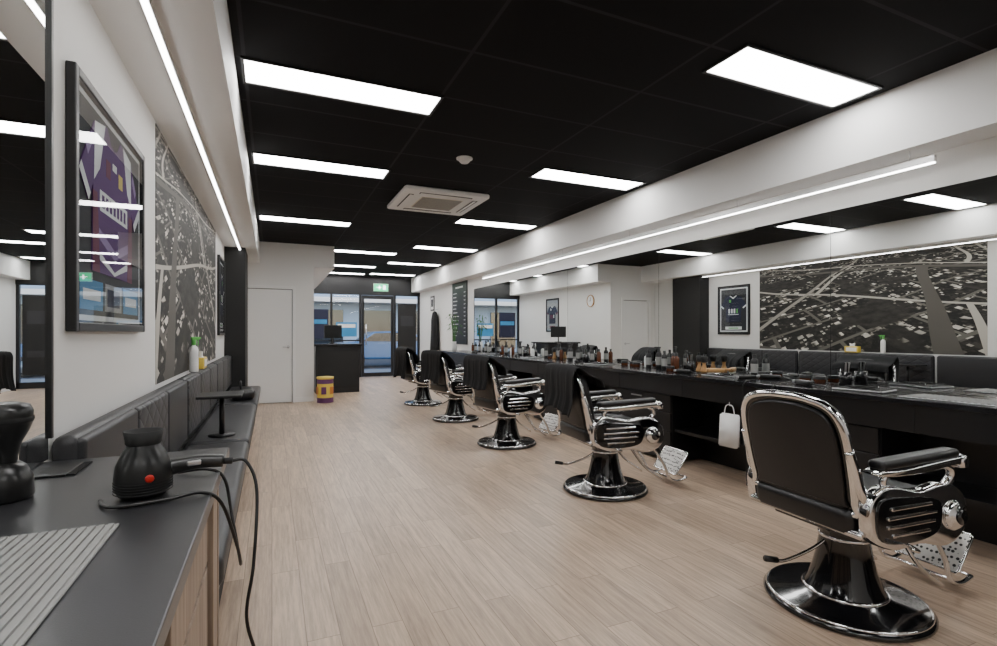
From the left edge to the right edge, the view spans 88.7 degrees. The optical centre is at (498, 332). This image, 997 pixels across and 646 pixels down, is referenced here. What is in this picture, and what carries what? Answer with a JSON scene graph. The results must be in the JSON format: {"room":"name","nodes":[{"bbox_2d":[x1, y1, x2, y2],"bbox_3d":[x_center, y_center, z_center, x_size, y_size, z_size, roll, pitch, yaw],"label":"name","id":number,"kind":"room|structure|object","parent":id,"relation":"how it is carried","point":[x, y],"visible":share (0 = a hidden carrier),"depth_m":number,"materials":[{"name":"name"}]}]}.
{"room":"salon","nodes":[
{"label":"salon","id":0,"kind":"room"},
{"bbox_2d":[33,0,223,467],"bbox_3d":[-2.011,-0.180,2.882,0.104,2.860,12.900,0,0,-24],"label":"wall","id":1,"kind":"structure","parent":0,"point":[96,374],"depth_m":2.57,"materials":[{"name":"white paint"}]},
{"bbox_2d":[0,0,53,468],"bbox_3d":[-0.623,-0.415,-0.099,0.020,1.580,3.565,0,0,-24],"label":"wall mirror","id":2,"kind":"object","parent":1,"relation":"attached to","point":[26,26],"visible":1,"depth_m":1.39,"materials":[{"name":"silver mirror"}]},
{"bbox_2d":[65,60,144,331],"bbox_3d":[-1.607,-0.450,2.131,0.030,0.890,1.000,0,0,-24],"label":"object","id":3,"kind":"object","parent":1,"relation":"attached to","point":[105,168],"visible":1,"depth_m":1.95,"materials":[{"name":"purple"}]},
{"bbox_2d":[217,254,224,334],"bbox_3d":[-3.617,-0.470,6.655,0.030,1.000,0.780,0,0,-24],"label":"jersey","id":4,"kind":"object","parent":1,"relation":"attached to","point":[220,262],"visible":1,"depth_m":6.43,"materials":[{"name":"black"}]},
{"bbox_2d":[224,246,247,390],"bbox_3d":[-3.934,0.010,7.663,0.270,2.480,0.800,0,0,-24],"label":"pillar","id":5,"kind":"structure","parent":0,"point":[236,260],"depth_m":7.31,"materials":[{"name":"black"}]},
{"bbox_2d":[219,376,996,645],"bbox_3d":[-0.851,1.290,6.078,4.820,0.080,18.000,0,0,-24],"label":"floor","id":6,"kind":"structure","parent":0,"point":[381,522],"depth_m":2.93,"materials":[{"name":"brown wood"}]},
{"bbox_2d":[0,447,228,645],"bbox_3d":[-0.285,0.815,-0.280,0.488,0.870,4.120,0,0,-24],"label":"base cabinet","id":7,"kind":"object","parent":6,"relation":"on","point":[154,581],"visible":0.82,"depth_m":0.99,"materials":[{"name":"grey laminate"}]},
{"bbox_2d":[0,401,34,504],"bbox_3d":[-1.147,0.269,1.214,0.100,0.223,0.211,0,0,-24],"label":"charging stand","id":8,"kind":"object","parent":7,"relation":"on","point":[17,480],"visible":1,"depth_m":1.15,"materials":[{"name":"black plastic"}]},
{"bbox_2d":[0,523,118,645],"bbox_3d":[-0.750,0.376,0.611,0.325,0.009,0.725,0,0,-24],"label":"rubber mat","id":9,"kind":"object","parent":7,"relation":"on","point":[37,569],"visible":1,"depth_m":0.80,"materials":[{"name":"grey"}]},
{"bbox_2d":[34,461,92,478],"bbox_3d":[-1.202,0.377,1.414,0.090,0.006,0.160,0,0,-24],"label":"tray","id":10,"kind":"object","parent":7,"relation":"on","point":[62,469],"visible":0.94,"depth_m":1.40,"materials":[{"name":"black plastic"}]},
{"bbox_2d":[112,427,232,500],"bbox_3d":[-0.781,0.304,1.233,0.245,0.152,0.122,0,0,-38],"label":"hair dryer","id":11,"kind":"object","parent":7,"relation":"on","point":[144,470],"visible":1,"depth_m":1.17,"materials":[{"name":"black plastic"}]},
{"bbox_2d":[98,457,258,645],"bbox_3d":[-0.764,0.775,1.265,0.337,0.912,0.275,0,0,-24],"label":"power cable","id":12,"kind":"object","parent":7,"relation":"hanging from","point":[231,521],"visible":0.94,"depth_m":1.24,"materials":[{"name":"black plastic"}]},
{"bbox_2d":[52,355,260,604],"bbox_3d":[-2.407,0.782,4.473,0.468,0.935,6.230,0,0,-24],"label":"seat","id":13,"kind":"object","parent":6,"relation":"on","point":[174,407],"visible":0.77,"depth_m":2.89,"materials":[{"name":"black"}]},
{"bbox_2d":[189,337,200,371],"bbox_3d":[-2.454,0.173,4.117,0.067,0.282,0.086,0,0,-3],"label":"spray bottle","id":14,"kind":"object","parent":13,"relation":"on","point":[193,351],"visible":1,"depth_m":4.09,"materials":[{"name":"white"}]},
{"bbox_2d":[199,351,206,368],"bbox_3d":[-2.635,0.236,4.519,0.072,0.155,0.220,0,0,-24],"label":"tissue box","id":15,"kind":"object","parent":13,"relation":"on","point":[202,360],"visible":0.65,"depth_m":4.46,"materials":[{"name":"yellow"}]},
{"bbox_2d":[196,390,243,437],"bbox_3d":[-2.061,0.605,3.790,0.290,0.310,0.340,0,0,-24],"label":"side table","id":16,"kind":"object","parent":13,"relation":"on","point":[221,395],"visible":1,"depth_m":3.77,"materials":[{"name":"black"}]},
{"bbox_2d":[231,380,254,400],"bbox_3d":[-2.960,0.655,5.907,0.245,0.210,0.420,0,0,-28],"label":"duffel bag","id":17,"kind":"object","parent":13,"relation":"on","point":[249,392],"visible":0.86,"depth_m":5.76,"materials":[{"name":"black leather"}]},
{"bbox_2d":[248,241,313,401],"bbox_3d":[-4.048,-0.180,9.089,1.420,2.860,0.100,0,0,-24],"label":"wall partition","id":18,"kind":"structure","parent":6,"relation":"on","point":[281,264],"depth_m":9.23,"materials":[{"name":"paint"}]},
{"bbox_2d":[316,376,333,402],"bbox_3d":[-3.133,1.018,9.222,0.304,0.465,0.304,0,0,-24],"label":"drum","id":19,"kind":"object","parent":6,"relation":"on","point":[325,388],"visible":1,"depth_m":9.11,"materials":[{"name":"purple"}]},
{"bbox_2d":[314,343,361,393],"bbox_3d":[-3.486,0.740,10.953,0.960,1.020,0.750,0,0,-24],"label":"reception desk","id":20,"kind":"object","parent":6,"relation":"on","point":[340,361],"visible":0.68,"depth_m":10.67,"materials":[{"name":"black"}]},
{"bbox_2d":[324,325,341,343],"bbox_3d":[-3.551,0.030,10.951,0.400,0.400,0.200,0,0,-44],"label":"computer monitor","id":21,"kind":"object","parent":20,"relation":"on","point":[330,331],"visible":1,"depth_m":10.93,"materials":[{"name":"black plastic"}]},
{"bbox_2d":[400,349,447,405],"bbox_3d":[-1.209,0.755,9.073,1.082,0.990,0.705,0,0,-30],"label":"barber chair","id":22,"kind":"object","parent":6,"relation":"on","point":[422,397],"visible":0.42,"depth_m":8.80,"materials":[{"name":"black leather"}]},
{"bbox_2d":[393,347,419,378],"bbox_3d":[-1.596,0.514,8.864,0.332,0.547,0.560,0,0,-30],"label":"cape","id":23,"kind":"object","parent":22,"relation":"attached to","point":[400,352],"visible":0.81,"depth_m":8.78,"materials":[{"name":"black fabric"}]},
{"bbox_2d":[428,354,495,422],"bbox_3d":[-0.502,0.755,7.455,1.082,0.990,0.705,0,0,-36],"label":"barber chair","id":24,"kind":"object","parent":6,"relation":"on","point":[451,386],"visible":0.64,"depth_m":7.16,"materials":[{"name":"black metal"}]},
{"bbox_2d":[419,350,455,384],"bbox_3d":[-0.864,0.472,7.207,0.320,0.464,0.560,0,0,-36],"label":"cape","id":25,"kind":"object","parent":24,"relation":"attached to","point":[430,359],"visible":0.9,"depth_m":7.12,"materials":[{"name":"black fabric"}]},
{"bbox_2d":[472,360,561,449],"bbox_3d":[0.216,0.755,5.815,1.082,0.990,0.705,0,0,-32],"label":"barber chair","id":26,"kind":"object","parent":6,"relation":"on","point":[505,401],"visible":0.83,"depth_m":5.58,"materials":[{"name":"leather"}]},
{"bbox_2d":[462,355,506,389],"bbox_3d":[-0.161,0.425,5.595,0.308,0.369,0.520,0,0,-32],"label":"cape","id":27,"kind":"object","parent":26,"relation":"attached to","point":[474,366],"visible":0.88,"depth_m":5.51,"materials":[{"name":"black fabric"}]},
{"bbox_2d":[555,370,687,501],"bbox_3d":[0.989,0.755,4.119,1.082,0.990,0.705,0,0,-18],"label":"barber chair","id":28,"kind":"object","parent":6,"relation":"on","point":[603,427],"visible":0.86,"depth_m":3.87,"materials":[{"name":"leather"}]},
{"bbox_2d":[543,363,604,417],"bbox_3d":[0.566,0.429,3.995,0.302,0.377,0.540,0,0,-18],"label":"cape","id":29,"kind":"object","parent":28,"relation":"attached to","point":[558,377],"visible":0.92,"depth_m":3.90,"materials":[{"name":"black fabric"}]},
{"bbox_2d":[439,350,996,544],"bbox_3d":[1.791,0.820,5.107,0.560,0.860,14.120,0,0,-24],"label":"countertop","id":30,"kind":"structure","parent":6,"relation":"on","point":[879,424],"depth_m":3.36,"materials":[{"name":"black laminate"}]},
{"bbox_2d":[446,314,462,350],"bbox_3d":[-0.970,-0.015,11.277,0.457,0.807,0.468,0,0,-24],"label":"bamboo","id":31,"kind":"object","parent":30,"relation":"on","point":[454,346],"visible":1,"depth_m":11.24,"materials":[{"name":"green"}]},
{"bbox_2d":[504,341,507,354],"bbox_3d":[0.133,0.270,9.187,0.065,0.239,0.088,0,0,25],"label":"spray bottle","id":32,"kind":"object","parent":30,"relation":"on","point":[506,345],"visible":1,"depth_m":9.17,"materials":[{"name":"black"}]},
{"bbox_2d":[518,342,521,355],"bbox_3d":[0.375,0.270,8.687,0.065,0.239,0.088,0,0,30],"label":"spray bottle","id":33,"kind":"object","parent":30,"relation":"on","point":[519,346],"visible":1,"depth_m":8.65,"materials":[{"name":"black"}]},
{"bbox_2d":[544,345,547,357],"bbox_3d":[0.739,0.289,7.944,0.061,0.200,0.061,0,0,-23],"label":"shampoo bottle","id":34,"kind":"object","parent":30,"relation":"on","point":[545,348],"visible":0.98,"depth_m":7.92,"materials":[{"name":"black"}]},
{"bbox_2d":[559,347,562,359],"bbox_3d":[0.911,0.299,7.408,0.056,0.180,0.056,0,0,41],"label":"shampoo bottle","id":35,"kind":"object","parent":30,"relation":"on","point":[561,350],"visible":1,"depth_m":7.38,"materials":[{"name":"brown plastic"}]},
{"bbox_2d":[567,344,572,360],"bbox_3d":[1.008,0.270,7.198,0.088,0.239,0.065,0,0,28],"label":"spray bottle","id":36,"kind":"object","parent":30,"relation":"on","point":[570,351],"visible":1,"depth_m":7.17,"materials":[{"name":"black"}]},
{"bbox_2d":[576,347,579,360],"bbox_3d":[1.108,0.289,7.112,0.061,0.200,0.061,0,0,-33],"label":"shampoo bottle","id":37,"kind":"object","parent":30,"relation":"on","point":[577,350],"visible":0.92,"depth_m":7.09,"materials":[{"name":"black"}]},
{"bbox_2d":[583,349,588,361],"bbox_3d":[1.185,0.304,6.939,0.084,0.170,0.084,0,0,28],"label":"bottle","id":38,"kind":"object","parent":30,"relation":"on","point":[585,355],"visible":1,"depth_m":6.91,"materials":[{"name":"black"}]},
{"bbox_2d":[590,347,593,361],"bbox_3d":[1.240,0.289,6.766,0.061,0.200,0.061,0,0,33],"label":"shampoo bottle","id":39,"kind":"object","parent":30,"relation":"on","point":[591,350],"visible":0.95,"depth_m":6.74,"materials":[{"name":"black"}]},
{"bbox_2d":[584,362,612,364],"bbox_3d":[1.232,0.375,6.292,0.220,0.026,0.300,0,0,-32],"label":"tray","id":40,"kind":"object","parent":30,"relation":"on","point":[591,363],"visible":1,"depth_m":6.21,"materials":[{"name":"silver metal"}]},
{"bbox_2d":[597,349,600,361],"bbox_3d":[1.311,0.299,6.655,0.056,0.180,0.056,0,0,-14],"label":"shampoo bottle","id":41,"kind":"object","parent":30,"relation":"on","point":[598,352],"visible":0.8,"depth_m":6.63,"materials":[{"name":"brown plastic"}]},
{"bbox_2d":[646,350,650,367],"bbox_3d":[1.675,0.289,5.690,0.061,0.200,0.061,0,0,-44],"label":"shampoo bottle","id":42,"kind":"object","parent":30,"relation":"on","point":[648,355],"visible":0.99,"depth_m":5.67,"materials":[{"name":"black"}]},
{"bbox_2d":[654,347,661,368],"bbox_3d":[1.748,0.270,5.596,0.088,0.239,0.065,0,0,1],"label":"spray bottle","id":43,"kind":"object","parent":30,"relation":"on","point":[658,354],"visible":0.96,"depth_m":5.57,"materials":[{"name":"black"}]},
{"bbox_2d":[661,351,666,369],"bbox_3d":[1.776,0.289,5.461,0.061,0.200,0.061,0,0,31],"label":"shampoo bottle","id":44,"kind":"object","parent":30,"relation":"on","point":[664,356],"visible":0.91,"depth_m":5.44,"materials":[{"name":"black"}]},
{"bbox_2d":[666,366,674,370],"bbox_3d":[1.756,0.362,5.211,0.084,0.053,0.084,0,0,30],"label":"jar","id":45,"kind":"object","parent":30,"relation":"on","point":[668,368],"visible":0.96,"depth_m":5.18,"materials":[{"name":"brown plastic"}]},
{"bbox_2d":[671,353,674,365],"bbox_3d":[1.849,0.299,5.395,0.056,0.180,0.056,0,0,18],"label":"shampoo bottle","id":46,"kind":"object","parent":30,"relation":"on","point":[673,354],"visible":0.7,"depth_m":5.38,"materials":[{"name":"brown plastic"}]},
{"bbox_2d":[674,353,678,369],"bbox_3d":[1.849,0.299,5.297,0.056,0.180,0.056,0,0,40],"label":"shampoo bottle","id":47,"kind":"object","parent":30,"relation":"on","point":[676,358],"visible":0.74,"depth_m":5.28,"materials":[{"name":"glass"}]},
{"bbox_2d":[674,369,700,373],"bbox_3d":[1.825,0.369,4.913,0.126,0.038,0.243,0,0,-32],"label":"hair clipper","id":48,"kind":"object","parent":30,"relation":"on","point":[685,371],"visible":1,"depth_m":4.88,"materials":[{"name":"black plastic"}]},
{"bbox_2d":[686,355,694,370],"bbox_3d":[1.957,0.304,5.202,0.084,0.170,0.084,0,0,-17],"label":"bottle","id":49,"kind":"object","parent":30,"relation":"on","point":[690,364],"visible":0.88,"depth_m":5.18,"materials":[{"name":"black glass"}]},
{"bbox_2d":[696,355,701,371],"bbox_3d":[2.005,0.304,5.093,0.068,0.170,0.068,0,0,-27],"label":"brush","id":50,"kind":"object","parent":30,"relation":"on","point":[698,369],"visible":0.85,"depth_m":5.07,"materials":[{"name":"brown wood"}]},
{"bbox_2d":[700,355,707,372],"bbox_3d":[2.009,0.304,4.985,0.068,0.170,0.068,0,0,7],"label":"brush","id":51,"kind":"object","parent":30,"relation":"on","point":[704,358],"visible":0.97,"depth_m":4.96,"materials":[{"name":"brown wood"}]},
{"bbox_2d":[706,368,730,373],"bbox_3d":[2.126,0.364,4.876,0.260,0.054,0.050,0,0,8],"label":"wooden brush","id":52,"kind":"object","parent":30,"relation":"on","point":[708,370],"visible":0.9,"depth_m":4.86,"materials":[{"name":"brown wood"}]},
{"bbox_2d":[701,372,736,377],"bbox_3d":[2.003,0.375,4.555,0.220,0.026,0.300,0,0,-20],"label":"tray","id":53,"kind":"object","parent":30,"relation":"on","point":[721,375],"visible":0.93,"depth_m":4.50,"materials":[{"name":"silver metal"}]},
{"bbox_2d":[718,402,739,448],"bbox_3d":[1.872,0.743,4.136,0.050,0.365,0.185,0,0,-31],"label":"bag","id":54,"kind":"object","parent":30,"relation":"hanging from","point":[729,425],"visible":1,"depth_m":4.11,"materials":[{"name":"white"}]},
{"bbox_2d":[733,375,758,379],"bbox_3d":[2.084,0.369,4.298,0.243,0.038,0.126,0,0,-4],"label":"hair clipper","id":55,"kind":"object","parent":30,"relation":"on","point":[740,377],"visible":1,"depth_m":4.24,"materials":[{"name":"black plastic"}]},
{"bbox_2d":[751,354,757,374],"bbox_3d":[2.275,0.289,4.534,0.061,0.200,0.061,0,0,21],"label":"shampoo bottle","id":56,"kind":"object","parent":30,"relation":"on","point":[754,362],"visible":0.8,"depth_m":4.51,"materials":[{"name":"black"}]},
{"bbox_2d":[742,380,786,397],"bbox_3d":[2.030,0.555,3.922,0.107,0.364,0.328,0,0,-24],"label":"power cable","id":57,"kind":"object","parent":30,"relation":"attached to","point":[745,380],"visible":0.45,"depth_m":4.03,"materials":[{"name":"black plastic"}]},
{"bbox_2d":[756,374,789,378],"bbox_3d":[2.329,0.369,4.324,0.243,0.038,0.126,0,0,36],"label":"hair clipper","id":58,"kind":"object","parent":30,"relation":"on","point":[762,376],"visible":0.99,"depth_m":4.29,"materials":[{"name":"black plastic"}]},
{"bbox_2d":[799,374,810,380],"bbox_3d":[2.461,0.362,4.091,0.084,0.053,0.084,0,0,-36],"label":"jar","id":59,"kind":"object","parent":30,"relation":"on","point":[802,376],"visible":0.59,"depth_m":4.06,"materials":[{"name":"brown plastic"}]},
{"bbox_2d":[792,379,826,386],"bbox_3d":[2.315,0.369,3.786,0.126,0.038,0.243,0,0,-4],"label":"hair clipper","id":60,"kind":"object","parent":30,"relation":"on","point":[796,381],"visible":1,"depth_m":3.76,"materials":[{"name":"black plastic"}]},
{"bbox_2d":[814,376,825,382],"bbox_3d":[2.510,0.362,3.982,0.084,0.053,0.084,0,0,-35],"label":"jar","id":61,"kind":"object","parent":30,"relation":"on","point":[817,379],"visible":1,"depth_m":3.95,"materials":[{"name":"glass"}]},
{"bbox_2d":[839,362,851,385],"bbox_3d":[2.582,0.304,3.795,0.084,0.170,0.084,0,0,9],"label":"cup","id":62,"kind":"object","parent":30,"relation":"on","point":[845,377],"visible":0.98,"depth_m":3.77,"materials":[{"name":"black ceramic"}]},
{"bbox_2d":[832,385,896,392],"bbox_3d":[2.472,0.375,3.451,0.220,0.026,0.300,0,0,-32],"label":"tray","id":63,"kind":"object","parent":30,"relation":"on","point":[860,388],"visible":1,"depth_m":3.40,"materials":[{"name":"silver metal"}]},
{"bbox_2d":[897,394,996,406],"bbox_3d":[2.651,0.385,2.950,0.260,0.009,0.480,0,0,-24],"label":"rubber mat","id":64,"kind":"object","parent":30,"relation":"on","point":[965,400],"visible":1,"depth_m":2.93,"materials":[{"name":"grey rubber"}]},
{"bbox_2d":[741,390,973,642],"bbox_3d":[1.747,0.755,2.415,1.082,0.990,0.705,0,0,-20],"label":"barber chair","id":65,"kind":"object","parent":6,"relation":"on","point":[802,460],"visible":1,"depth_m":2.20,"materials":[{"name":"black leather"}]},
{"bbox_2d":[227,0,996,277],"bbox_3d":[-0.851,-1.650,6.078,4.820,0.080,18.000,0,0,-24],"label":"ceiling","id":66,"kind":"structure","parent":0,"point":[611,88],"depth_m":3.39,"materials":[{"name":"black tile"}]},
{"bbox_2d":[89,0,259,262],"bbox_3d":[-1.775,-1.420,2.986,0.420,0.380,12.900,0,0,-24],"label":"bulkhead","id":67,"kind":"object","parent":66,"relation":"attached to","point":[197,33],"visible":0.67,"depth_m":2.62,"materials":[{"name":"white paint"}]},
{"bbox_2d":[140,0,240,249],"bbox_3d":[-1.456,-1.210,2.242,0.030,0.040,11.080,0,0,-24],"label":"strip light","id":68,"kind":"object","parent":67,"relation":"attached to","point":[148,7],"visible":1,"depth_m":2.51,"materials":[{"name":"white"}]},
{"bbox_2d":[258,214,351,226],"bbox_3d":[-2.755,-1.604,7.311,1.236,0.012,0.336,0,0,-24],"label":"ceiling light panel","id":69,"kind":"object","parent":66,"relation":"in","point":[261,217],"depth_m":7.27,"materials":[{"name":"plastic"}]},
{"bbox_2d":[251,151,390,179],"bbox_3d":[-1.692,-1.604,4.917,1.236,0.012,0.336,0,0,-24],"label":"ceiling light panel","id":70,"kind":"object","parent":66,"relation":"in","point":[259,158],"depth_m":4.88,"materials":[{"name":"plastic"}]},
{"bbox_2d":[314,245,333,288],"bbox_3d":[-4.189,-1.405,11.598,0.360,0.410,4.800,0,0,-24],"label":"ceiling bulkhead","id":71,"kind":"object","parent":66,"relation":"attached to","point":[323,255],"visible":0.71,"depth_m":9.44,"materials":[{"name":"white paint"}]},
{"bbox_2d":[240,56,443,116],"bbox_3d":[-1.001,-1.604,3.363,1.236,0.012,0.336,0,0,-24],"label":"ceiling light panel","id":72,"kind":"object","parent":66,"relation":"in","point":[257,72],"depth_m":3.33,"materials":[{"name":"plastic"}]},
{"bbox_2d":[329,272,365,274],"bbox_3d":[-4.211,-1.604,13.667,1.236,0.012,0.336,0,0,-24],"label":"ceiling light panel","id":73,"kind":"object","parent":66,"relation":"in","point":[330,272],"depth_m":13.75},
{"bbox_2d":[334,264,376,267],"bbox_3d":[-3.561,-1.604,12.205,1.236,0.012,0.336,0,0,-24],"label":"ceiling light panel","id":74,"kind":"object","parent":66,"relation":"in","point":[339,265],"depth_m":12.28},
{"bbox_2d":[334,249,397,255],"bbox_3d":[-2.648,-1.604,10.149,1.236,0.012,0.336,0,0,-24],"label":"ceiling light panel","id":75,"kind":"object","parent":66,"relation":"in","point":[335,250],"depth_m":10.16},
{"bbox_2d":[369,273,415,275],"bbox_3d":[-2.914,-1.604,14.025,1.236,0.012,0.336,0,0,-24],"label":"ceiling light panel","id":76,"kind":"object","parent":66,"relation":"in","point":[370,273],"depth_m":13.98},
{"bbox_2d":[386,261,441,266],"bbox_3d":[-1.960,-1.604,11.877,1.236,0.012,0.336,0,0,-24],"label":"ceiling light panel","id":77,"kind":"object","parent":66,"relation":"in","point":[400,263],"depth_m":11.90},
{"bbox_2d":[387,185,488,215],"bbox_3d":[-0.752,-1.580,6.177,1.000,0.059,1.000,0,0,-24],"label":"air conditioner","id":78,"kind":"object","parent":66,"relation":"in","point":[411,197],"depth_m":6.02,"materials":[{"name":"plastic"}]},
{"bbox_2d":[412,245,478,252],"bbox_3d":[-1.006,-1.604,9.729,1.236,0.012,0.336,0,0,-24],"label":"ceiling light panel","id":79,"kind":"object","parent":66,"relation":"in","point":[416,246],"depth_m":9.68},
{"bbox_2d":[456,155,472,163],"bbox_3d":[-0.314,-1.587,4.697,0.150,0.045,0.150,0,0,-24],"label":"smoke detector","id":80,"kind":"object","parent":66,"relation":"attached to","point":[463,159],"visible":1,"depth_m":4.66,"materials":[{"name":"white"}]},
{"bbox_2d":[453,218,538,229],"bbox_3d":[-0.032,-1.604,7.536,1.236,0.012,0.336,0,0,-24],"label":"ceiling light panel","id":81,"kind":"object","parent":66,"relation":"in","point":[465,221],"depth_m":7.54,"materials":[{"name":"plastic"}]},
{"bbox_2d":[529,167,645,190],"bbox_3d":[0.942,-1.604,5.343,1.236,0.012,0.336,0,0,-24],"label":"ceiling light panel","id":82,"kind":"object","parent":66,"relation":"in","point":[546,173],"depth_m":5.33,"materials":[{"name":"plastic"}]},
{"bbox_2d":[411,48,996,292],"bbox_3d":[1.142,-1.400,6.963,0.260,0.420,17.800,0,0,-24],"label":"bulkhead","id":83,"kind":"object","parent":66,"relation":"attached to","point":[955,105],"visible":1,"depth_m":4.01,"materials":[{"name":"white paint"}]},
{"bbox_2d":[482,151,936,278],"bbox_3d":[1.218,-1.129,6.619,0.030,0.121,7.490,0,0,-24],"label":"strip light","id":84,"kind":"object","parent":83,"relation":"attached to","point":[932,159],"visible":1,"depth_m":4.29,"materials":[{"name":"white"}]},
{"bbox_2d":[701,43,883,108],"bbox_3d":[1.880,-1.604,3.231,1.236,0.012,0.336,0,0,-24],"label":"ceiling light panel","id":85,"kind":"object","parent":66,"relation":"in","point":[752,65],"depth_m":3.20,"materials":[{"name":"plastic"}]},
{"bbox_2d":[420,136,996,397],"bbox_3d":[1.306,-0.180,7.036,0.100,2.860,17.800,0,0,-24],"label":"wall","id":86,"kind":"structure","parent":0,"point":[978,159],"depth_m":4.50,"materials":[{"name":"white paint"}]},
{"bbox_2d":[314,275,419,376],"bbox_3d":[-3.852,-0.180,14.461,3.300,2.860,0.120,0,0,-24],"label":"trim","id":87,"kind":"structure","parent":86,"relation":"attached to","point":[332,284],"depth_m":14.43,"materials":[{"name":"black"}]},
{"bbox_2d":[361,295,392,376],"bbox_3d":[-3.451,0.085,14.593,0.900,2.310,0.124,0,0,-24],"label":"door","id":88,"kind":"structure","parent":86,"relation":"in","point":[363,297],"depth_m":14.51,"materials":[{"name":"black"}]},
{"bbox_2d":[373,283,387,291],"bbox_3d":[-3.360,-1.300,14.585,0.420,0.220,0.053,0,0,-24],"label":"exit sign","id":89,"kind":"object","parent":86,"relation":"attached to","point":[376,287],"visible":1,"depth_m":14.55,"materials":[{"name":"green"}]},
{"bbox_2d":[431,296,434,310],"bbox_3d":[-1.795,-0.800,13.865,0.025,0.400,0.320,0,0,-24],"label":"framed picture","id":90,"kind":"object","parent":86,"relation":"attached to","point":[432,297],"visible":1,"depth_m":13.78,"materials":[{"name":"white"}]},
{"bbox_2d":[430,309,439,349],"bbox_3d":[-1.671,-0.095,13.370,0.223,1.090,0.443,0,0,-24],"label":"coat","id":91,"kind":"object","parent":86,"relation":"hanging from","point":[434,340],"visible":0.95,"depth_m":13.26,"materials":[{"name":"black fabric"}]},
{"bbox_2d":[452,280,467,344],"bbox_3d":[-0.905,-0.460,11.853,0.027,1.440,1.000,0,0,-24],"label":"price board","id":92,"kind":"object","parent":86,"relation":"attached to","point":[460,289],"visible":0.87,"depth_m":11.76,"materials":[{"name":"black"}]},
{"bbox_2d":[474,281,510,353],"bbox_3d":[-0.146,-0.282,10.172,0.008,1.341,1.890,0,0,-24],"label":"wall mirror","id":93,"kind":"object","parent":86,"relation":"attached to","point":[492,303],"visible":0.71,"depth_m":10.05,"materials":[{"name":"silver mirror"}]},
{"bbox_2d":[511,269,567,358],"bbox_3d":[0.632,-0.282,8.421,0.008,1.341,1.940,0,0,-24],"label":"wall mirror","id":94,"kind":"object","parent":86,"relation":"attached to","point":[539,303],"visible":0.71,"depth_m":8.27,"materials":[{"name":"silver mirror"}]},
{"bbox_2d":[568,249,658,366],"bbox_3d":[1.419,-0.282,6.649,0.008,1.341,1.940,0,0,-24],"label":"wall mirror","id":95,"kind":"object","parent":86,"relation":"attached to","point":[613,304],"visible":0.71,"depth_m":6.47,"materials":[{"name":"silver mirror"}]},
{"bbox_2d":[659,211,830,382],"bbox_3d":[2.207,-0.282,4.876,0.008,1.341,1.940,0,0,-24],"label":"wall mirror","id":96,"kind":"object","parent":86,"relation":"attached to","point":[763,291],"visible":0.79,"depth_m":4.61,"materials":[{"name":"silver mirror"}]},
{"bbox_2d":[831,175,996,396],"bbox_3d":[2.994,-0.282,3.103,0.008,1.341,1.940,0,0,-24],"label":"wall mirror","id":97,"kind":"object","parent":86,"relation":"attached to","point":[914,275],"visible":1,"depth_m":3.44,"materials":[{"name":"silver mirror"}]},
{"label":"window","id":98,"kind":"structure","parent":86,"relation":"in","visible":0},
{"bbox_2d":[314,309,327,338],"bbox_3d":[-4.936,-0.250,13.920,0.560,0.800,0.019,0,0,-24],"label":"sign","id":99,"kind":"object","parent":98,"relation":"attached to","point":[320,315],"visible":0.64,"depth_m":13.94,"materials":[{"name":"blue"}]},
{"bbox_2d":[336,322,356,336],"bbox_3d":[-4.241,-0.100,14.229,0.560,0.400,0.019,0,0,-24],"label":"sign","id":100,"kind":"object","parent":98,"relation":"attached to","point":[349,329],"visible":0.79,"depth_m":14.25,"materials":[{"name":"blue"}]},
{"bbox_2d":[398,304,415,352],"bbox_3d":[-2.679,0.050,14.923,0.540,1.800,0.019,0,0,-24],"label":"poster","id":101,"kind":"object","parent":98,"relation":"attached to","point":[406,313],"visible":0.69,"depth_m":14.93,"materials":[{"name":"black paper"}]},
{"bbox_3d":[-4.440,-0.180,11.596,0.100,2.860,4.800,0,0,-24],"label":"wall","id":102,"kind":"structure","parent":0,"visible":0},
{"bbox_2d":[248,288,291,403],"bbox_3d":[-4.062,0.231,9.046,0.756,2.037,0.127,0,0,-24],"label":"door","id":103,"kind":"structure","parent":102,"relation":"in","point":[269,310],"depth_m":9.05,"materials":[{"name":"white"}]},
{"bbox_2d":[248,285,295,401],"bbox_3d":[-4.051,0.205,9.022,0.860,2.090,0.020,0,0,-24],"label":"trim","id":104,"kind":"structure","parent":102,"relation":"attached to","point":[249,286],"depth_m":9.17,"materials":[{"name":"white"}]},
{"bbox_2d":[296,396,313,401],"bbox_3d":[-3.518,1.205,9.262,0.310,0.090,0.015,0,0,-24],"label":"baseboard","id":105,"kind":"structure","parent":102,"relation":"attached to","point":[298,399],"depth_m":9.26,"materials":[{"name":"white"}]},
{"label":"outside","id":106,"kind":"structure","parent":0,"visible":0},
{"bbox_2d":[364,359,416,368],"bbox_3d":[-5.193,1.435,24.009,60.000,0.130,11.500,0,0,-24],"label":"road","id":107,"kind":"structure","parent":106,"point":[369,363],"depth_m":22.18,"materials":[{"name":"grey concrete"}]},
{"bbox_2d":[335,331,416,361],"bbox_3d":[-4.595,0.643,20.937,4.320,1.450,1.900,0,0,-24],"label":"car","id":108,"kind":"object","parent":107,"relation":"on","point":[378,346],"visible":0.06,"depth_m":20.01,"materials":[{"name":"blue paint"}]},
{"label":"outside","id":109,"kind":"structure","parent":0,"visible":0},
{"bbox_2d":[314,294,416,343],"bbox_3d":[-7.933,-2.150,30.178,60.000,7.200,2.400,0,0,-24],"label":"building","id":110,"kind":"structure","parent":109,"point":[377,312],"depth_m":30.09,"materials":[{"name":"blue"}]},
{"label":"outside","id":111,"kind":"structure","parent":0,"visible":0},
{"bbox_2d":[364,368,416,372],"bbox_3d":[-3.083,1.345,16.794,32.000,0.130,3.400,0,0,-24],"label":"pavement","id":112,"kind":"structure","parent":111,"point":[365,370],"depth_m":17.41,"materials":[{"name":"grey"}]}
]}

